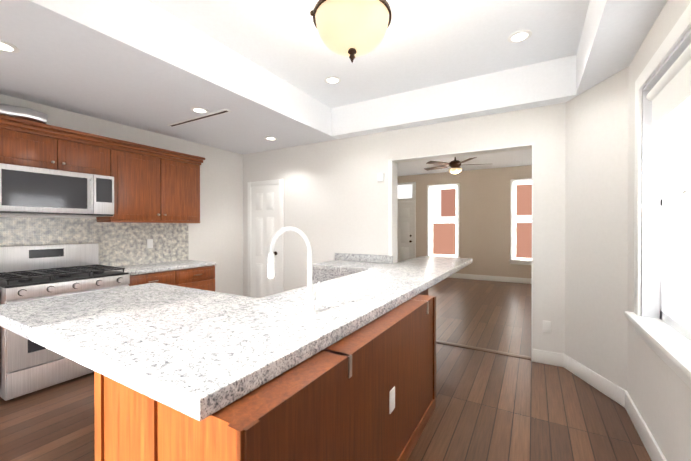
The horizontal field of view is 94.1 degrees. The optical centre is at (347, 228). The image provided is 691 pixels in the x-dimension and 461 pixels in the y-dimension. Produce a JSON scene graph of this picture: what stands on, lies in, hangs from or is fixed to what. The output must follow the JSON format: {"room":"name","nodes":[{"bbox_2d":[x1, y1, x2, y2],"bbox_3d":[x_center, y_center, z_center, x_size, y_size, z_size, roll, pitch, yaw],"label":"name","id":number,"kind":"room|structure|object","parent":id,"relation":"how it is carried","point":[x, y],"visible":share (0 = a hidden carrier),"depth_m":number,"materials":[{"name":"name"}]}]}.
{"room":"kitchen","nodes":[
{"label":"kitchen","id":0,"kind":"room"},
{"bbox_2d":[0,94,242,295],"bbox_3d":[-1.681,-0.212,5.631,0.150,3.100,10.200,0,0,30],"label":"wall","id":1,"kind":"structure","parent":0,"point":[215,234],"depth_m":4.82,"materials":[{"name":"beige paint"}]},
{"bbox_2d":[0,123,111,175],"bbox_3d":[-2.863,-0.714,3.102,0.334,0.330,0.881,0,0,30],"label":"upper cabinet","id":2,"kind":"object","parent":1,"relation":"attached to","point":[22,146],"depth_m":2.99,"materials":[{"name":"brown wood"}]},
{"bbox_2d":[0,103,47,123],"bbox_3d":[-3.087,-1.033,2.732,0.152,0.163,0.799,0,0,30],"label":"vent duct","id":3,"kind":"object","parent":2,"relation":"on","point":[26,113],"visible":0.62,"depth_m":2.90,"materials":[{"name":"metal"}]},
{"bbox_2d":[0,163,113,216],"bbox_3d":[-2.800,-0.336,3.068,0.459,0.415,0.871,0,0,30],"label":"microwave","id":4,"kind":"object","parent":2,"relation":"attached to","point":[28,190],"visible":1,"depth_m":2.93,"materials":[{"name":"silver metal"}]},
{"bbox_2d":[0,217,188,266],"bbox_3d":[-2.852,0.169,3.456,0.008,0.560,2.460,0,0,30],"label":"tile backsplash","id":5,"kind":"structure","parent":1,"relation":"attached to","point":[122,244],"depth_m":3.68,"materials":[{"name":"tile"}]},
{"bbox_2d":[147,239,152,247],"bbox_3d":[-2.492,0.189,4.062,0.006,0.115,0.070,0,0,30],"label":"outlet","id":6,"kind":"object","parent":5,"relation":"attached to","point":[149,243],"visible":1,"depth_m":4.06,"materials":[{"name":"white plastic"}]},
{"bbox_2d":[96,143,200,222],"bbox_3d":[-2.377,-0.491,3.942,0.334,0.785,1.057,0,0,30],"label":"upper cabinet","id":7,"kind":"object","parent":1,"relation":"attached to","point":[155,185],"depth_m":3.78,"materials":[{"name":"brown wood"}]},
{"bbox_2d":[0,0,336,153],"bbox_3d":[-2.099,-1.417,2.890,1.870,0.381,4.650,0,0,30],"label":"ceiling","id":8,"kind":"structure","parent":0,"point":[147,65],"depth_m":2.71,"materials":[{"name":"paint"}]},
{"bbox_2d":[0,40,19,52],"bbox_3d":[-2.309,-1.219,2.140,0.180,0.009,0.180,0,0,30],"label":"recessed light","id":9,"kind":"object","parent":8,"relation":"in","point":[5,46],"visible":1,"depth_m":2.16,"materials":[{"name":"beige"}]},
{"bbox_2d":[190,107,208,113],"bbox_3d":[-1.528,-1.225,3.329,0.180,0.009,0.180,0,0,30],"label":"recessed light","id":10,"kind":"object","parent":8,"relation":"in","point":[199,110],"visible":1,"depth_m":3.33,"materials":[{"name":"beige"}]},
{"bbox_2d":[167,109,231,126],"bbox_3d":[-1.673,-1.226,3.586,1.030,0.009,0.080,0,0,30],"label":"ceiling vent","id":11,"kind":"object","parent":8,"relation":"in","point":[209,115],"visible":1,"depth_m":3.54,"materials":[{"name":"white metal"}]},
{"bbox_2d":[264,137,276,139],"bbox_3d":[-1.041,-1.230,4.387,0.180,0.009,0.180,0,0,30],"label":"recessed light","id":12,"kind":"object","parent":8,"relation":"in","point":[270,138],"visible":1,"depth_m":4.38,"materials":[{"name":"beige"}]},
{"bbox_2d":[0,277,651,460],"bbox_3d":[0.512,1.395,4.367,5.520,0.100,10.600,0,0,30],"label":"floor","id":13,"kind":"structure","parent":0,"point":[493,407],"depth_m":2.42,"materials":[{"name":"brown wood"}]},
{"bbox_2d":[0,243,129,400],"bbox_3d":[-2.670,0.756,2.998,0.760,1.190,0.871,0,0,30],"label":"range","id":14,"kind":"object","parent":13,"relation":"on","point":[29,273],"visible":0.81,"depth_m":2.77,"materials":[{"name":"silver metal"}]},
{"bbox_2d":[128,264,215,290],"bbox_3d":[-2.247,0.913,3.886,0.605,0.868,1.075,0,0,30],"label":"base cabinet","id":15,"kind":"object","parent":13,"relation":"on","point":[195,274],"depth_m":3.82,"materials":[{"name":"brown wood"}]},
{"bbox_2d":[113,260,215,275],"bbox_3d":[-2.239,0.457,3.888,0.614,0.040,1.091,0,0,30],"label":"countertop","id":16,"kind":"structure","parent":15,"relation":"on","point":[163,266],"depth_m":3.82,"materials":[{"name":"white stone"}]},
{"bbox_2d":[0,253,471,460],"bbox_3d":[-0.073,0.845,3.207,2.070,1.010,4.390,0,0,30],"label":"kitchen island","id":17,"kind":"object","parent":13,"relation":"on","point":[346,371],"visible":0.96,"depth_m":1.35,"materials":[{"name":"white stone"}]},
{"bbox_2d":[268,227,319,314],"bbox_3d":[-0.301,0.216,1.762,0.323,0.456,0.092,0,0,30],"label":"faucet","id":18,"kind":"object","parent":17,"relation":"on","point":[311,297],"visible":1,"depth_m":1.70,"materials":[{"name":"silver metal"}]},
{"bbox_2d":[436,340,530,359],"bbox_3d":[1.258,1.345,3.721,1.516,0.006,0.090,0,0,30],"label":"threshold","id":19,"kind":"object","parent":13,"relation":"on","point":[486,350],"visible":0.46,"depth_m":3.55,"materials":[{"name":"brown wood"}]},
{"bbox_2d":[148,0,589,107],"bbox_3d":[-0.823,-1.679,2.149,4.820,0.170,4.650,0,0,30],"label":"ceiling","id":20,"kind":"structure","parent":0,"point":[425,43],"depth_m":2.73,"materials":[{"name":"white paint"}]},
{"bbox_2d":[324,76,340,83],"bbox_3d":[-0.157,-1.595,3.457,0.180,0.009,0.180,0,0,30],"label":"recessed light","id":21,"kind":"object","parent":20,"relation":"in","point":[332,80],"visible":1,"depth_m":3.45,"materials":[{"name":"beige"}]},
{"bbox_2d":[310,0,391,62],"bbox_3d":[0.035,-1.314,2.014,0.492,0.560,0.504,0,0,30],"label":"ceiling light fixture","id":22,"kind":"object","parent":20,"relation":"hanging from","point":[351,29],"visible":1,"depth_m":1.88,"materials":[{"name":"beige glass"}]},
{"bbox_2d":[508,30,531,42],"bbox_3d":[1.429,-1.591,2.665,0.180,0.009,0.180,0,0,30],"label":"recessed light","id":23,"kind":"object","parent":20,"relation":"in","point":[519,36],"visible":1,"depth_m":2.66,"materials":[{"name":"beige"}]},
{"bbox_2d":[243,103,565,353],"bbox_3d":[0.303,-0.205,4.278,4.640,3.100,0.150,0,0,30],"label":"wall","id":24,"kind":"structure","parent":0,"point":[335,196],"depth_m":4.13,"materials":[{"name":"beige paint"}]},
{"bbox_2d":[248,179,282,297],"bbox_3d":[-1.329,0.288,5.085,0.760,2.105,0.090,0,0,30],"label":"door","id":25,"kind":"structure","parent":24,"relation":"attached to","point":[265,212],"depth_m":5.12,"materials":[{"name":"white wood"}]},
{"bbox_2d":[377,173,383,181],"bbox_3d":[0.426,-0.654,4.100,0.090,0.100,0.029,0,0,30],"label":"door chime","id":26,"kind":"object","parent":24,"relation":"attached to","point":[380,177],"visible":0.98,"depth_m":4.08,"materials":[{"name":"white plastic"}]},
{"bbox_2d":[388,144,532,361],"bbox_3d":[1.244,0.237,3.735,1.585,2.222,0.186,0,0,30],"label":"trim","id":27,"kind":"structure","parent":24,"relation":"attached to","point":[392,200],"depth_m":4.02,"materials":[{"name":"white paint"}]},
{"bbox_2d":[543,320,550,332],"bbox_3d":[1.993,0.978,3.212,0.070,0.115,0.007,0,0,30],"label":"outlet","id":28,"kind":"object","parent":24,"relation":"attached to","point":[547,326],"visible":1,"depth_m":3.21,"materials":[{"name":"white plastic"}]},
{"bbox_2d":[332,55,575,138],"bbox_3d":[0.988,-1.422,3.690,2.670,0.380,0.170,0,0,30],"label":"ceiling soffit","id":29,"kind":"structure","parent":0,"point":[549,82],"depth_m":3.44,"materials":[{"name":"white paint"}]},
{"bbox_2d":[398,165,531,277],"bbox_3d":[2.976,-0.227,8.710,4.820,3.100,0.200,0,0,30],"label":"wall","id":30,"kind":"structure","parent":0,"point":[484,244],"depth_m":8.30,"materials":[{"name":"beige paint"}]},
{"bbox_2d":[397,182,415,261],"bbox_3d":[1.509,-0.011,9.392,0.990,2.660,0.090,0,0,30],"label":"door","id":31,"kind":"structure","parent":30,"relation":"attached to","point":[406,229],"depth_m":9.30,"materials":[{"name":"white wood"}]},
{"bbox_2d":[426,183,459,257],"bbox_3d":[2.655,-0.175,8.856,0.910,2.095,0.250,0,0,30],"label":"window","id":32,"kind":"structure","parent":30,"relation":"in","point":[430,221],"depth_m":8.95,"materials":[{"name":"white wood"}]},
{"bbox_2d":[509,178,531,264],"bbox_3d":[4.455,-0.170,7.813,0.910,2.095,0.250,0,0,30],"label":"window","id":33,"kind":"structure","parent":30,"relation":"in","point":[520,261],"depth_m":7.94,"materials":[{"name":"white wood"}]},
{"bbox_2d":[398,149,531,175],"bbox_3d":[1.672,-1.656,6.454,4.820,0.260,5.000,0,0,30],"label":"ceiling","id":34,"kind":"structure","parent":0,"point":[507,159],"depth_m":7.42,"materials":[{"name":"white paint"}]},
{"bbox_2d":[424,157,482,173],"bbox_3d":[2.103,-1.295,6.252,1.292,0.460,1.244,0,0,30],"label":"ceiling fan","id":35,"kind":"object","parent":34,"relation":"hanging from","point":[455,165],"visible":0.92,"depth_m":6.12,"materials":[{"name":"brown wood"}]},
{"bbox_2d":[565,66,628,390],"bbox_3d":[2.192,-0.198,2.789,0.140,3.100,0.856,0,0,1],"label":"wall","id":36,"kind":"structure","parent":0,"point":[596,232],"depth_m":2.71,"materials":[{"name":"beige paint"}]},
{"bbox_2d":[448,273,666,460],"bbox_3d":[0.469,1.280,4.392,4.820,0.130,9.800,0,0,30],"label":"baseboard","id":37,"kind":"structure","parent":36,"relation":"attached to","point":[614,392],"depth_m":2.71,"materials":[{"name":"white wood"}]},
{"bbox_2d":[576,0,666,95],"bbox_3d":[1.141,-1.409,1.012,0.280,0.380,4.650,0,0,30],"label":"ceiling","id":38,"kind":"structure","parent":0,"point":[614,34],"depth_m":2.10,"materials":[{"name":"white paint"}]},
{"bbox_2d":[627,0,690,460],"bbox_3d":[2.631,-0.199,3.131,0.180,3.100,10.200,0,0,30],"label":"wall","id":39,"kind":"structure","parent":0,"point":[658,390],"depth_m":1.92,"materials":[{"name":"beige paint"}]},
{"bbox_2d":[624,2,690,388],"bbox_3d":[1.766,-0.150,1.714,0.235,1.705,1.100,0,0,30],"label":"window","id":40,"kind":"structure","parent":39,"relation":"in","point":[661,322],"depth_m":1.95,"materials":[{"name":"plastic"}]},
{"label":"outside","id":41,"kind":"structure","parent":0,"visible":0},
{"bbox_2d":[433,184,531,257],"bbox_3d":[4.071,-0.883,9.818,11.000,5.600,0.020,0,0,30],"label":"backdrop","id":42,"kind":"structure","parent":41,"point":[444,209],"depth_m":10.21,"materials":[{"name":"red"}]}
]}

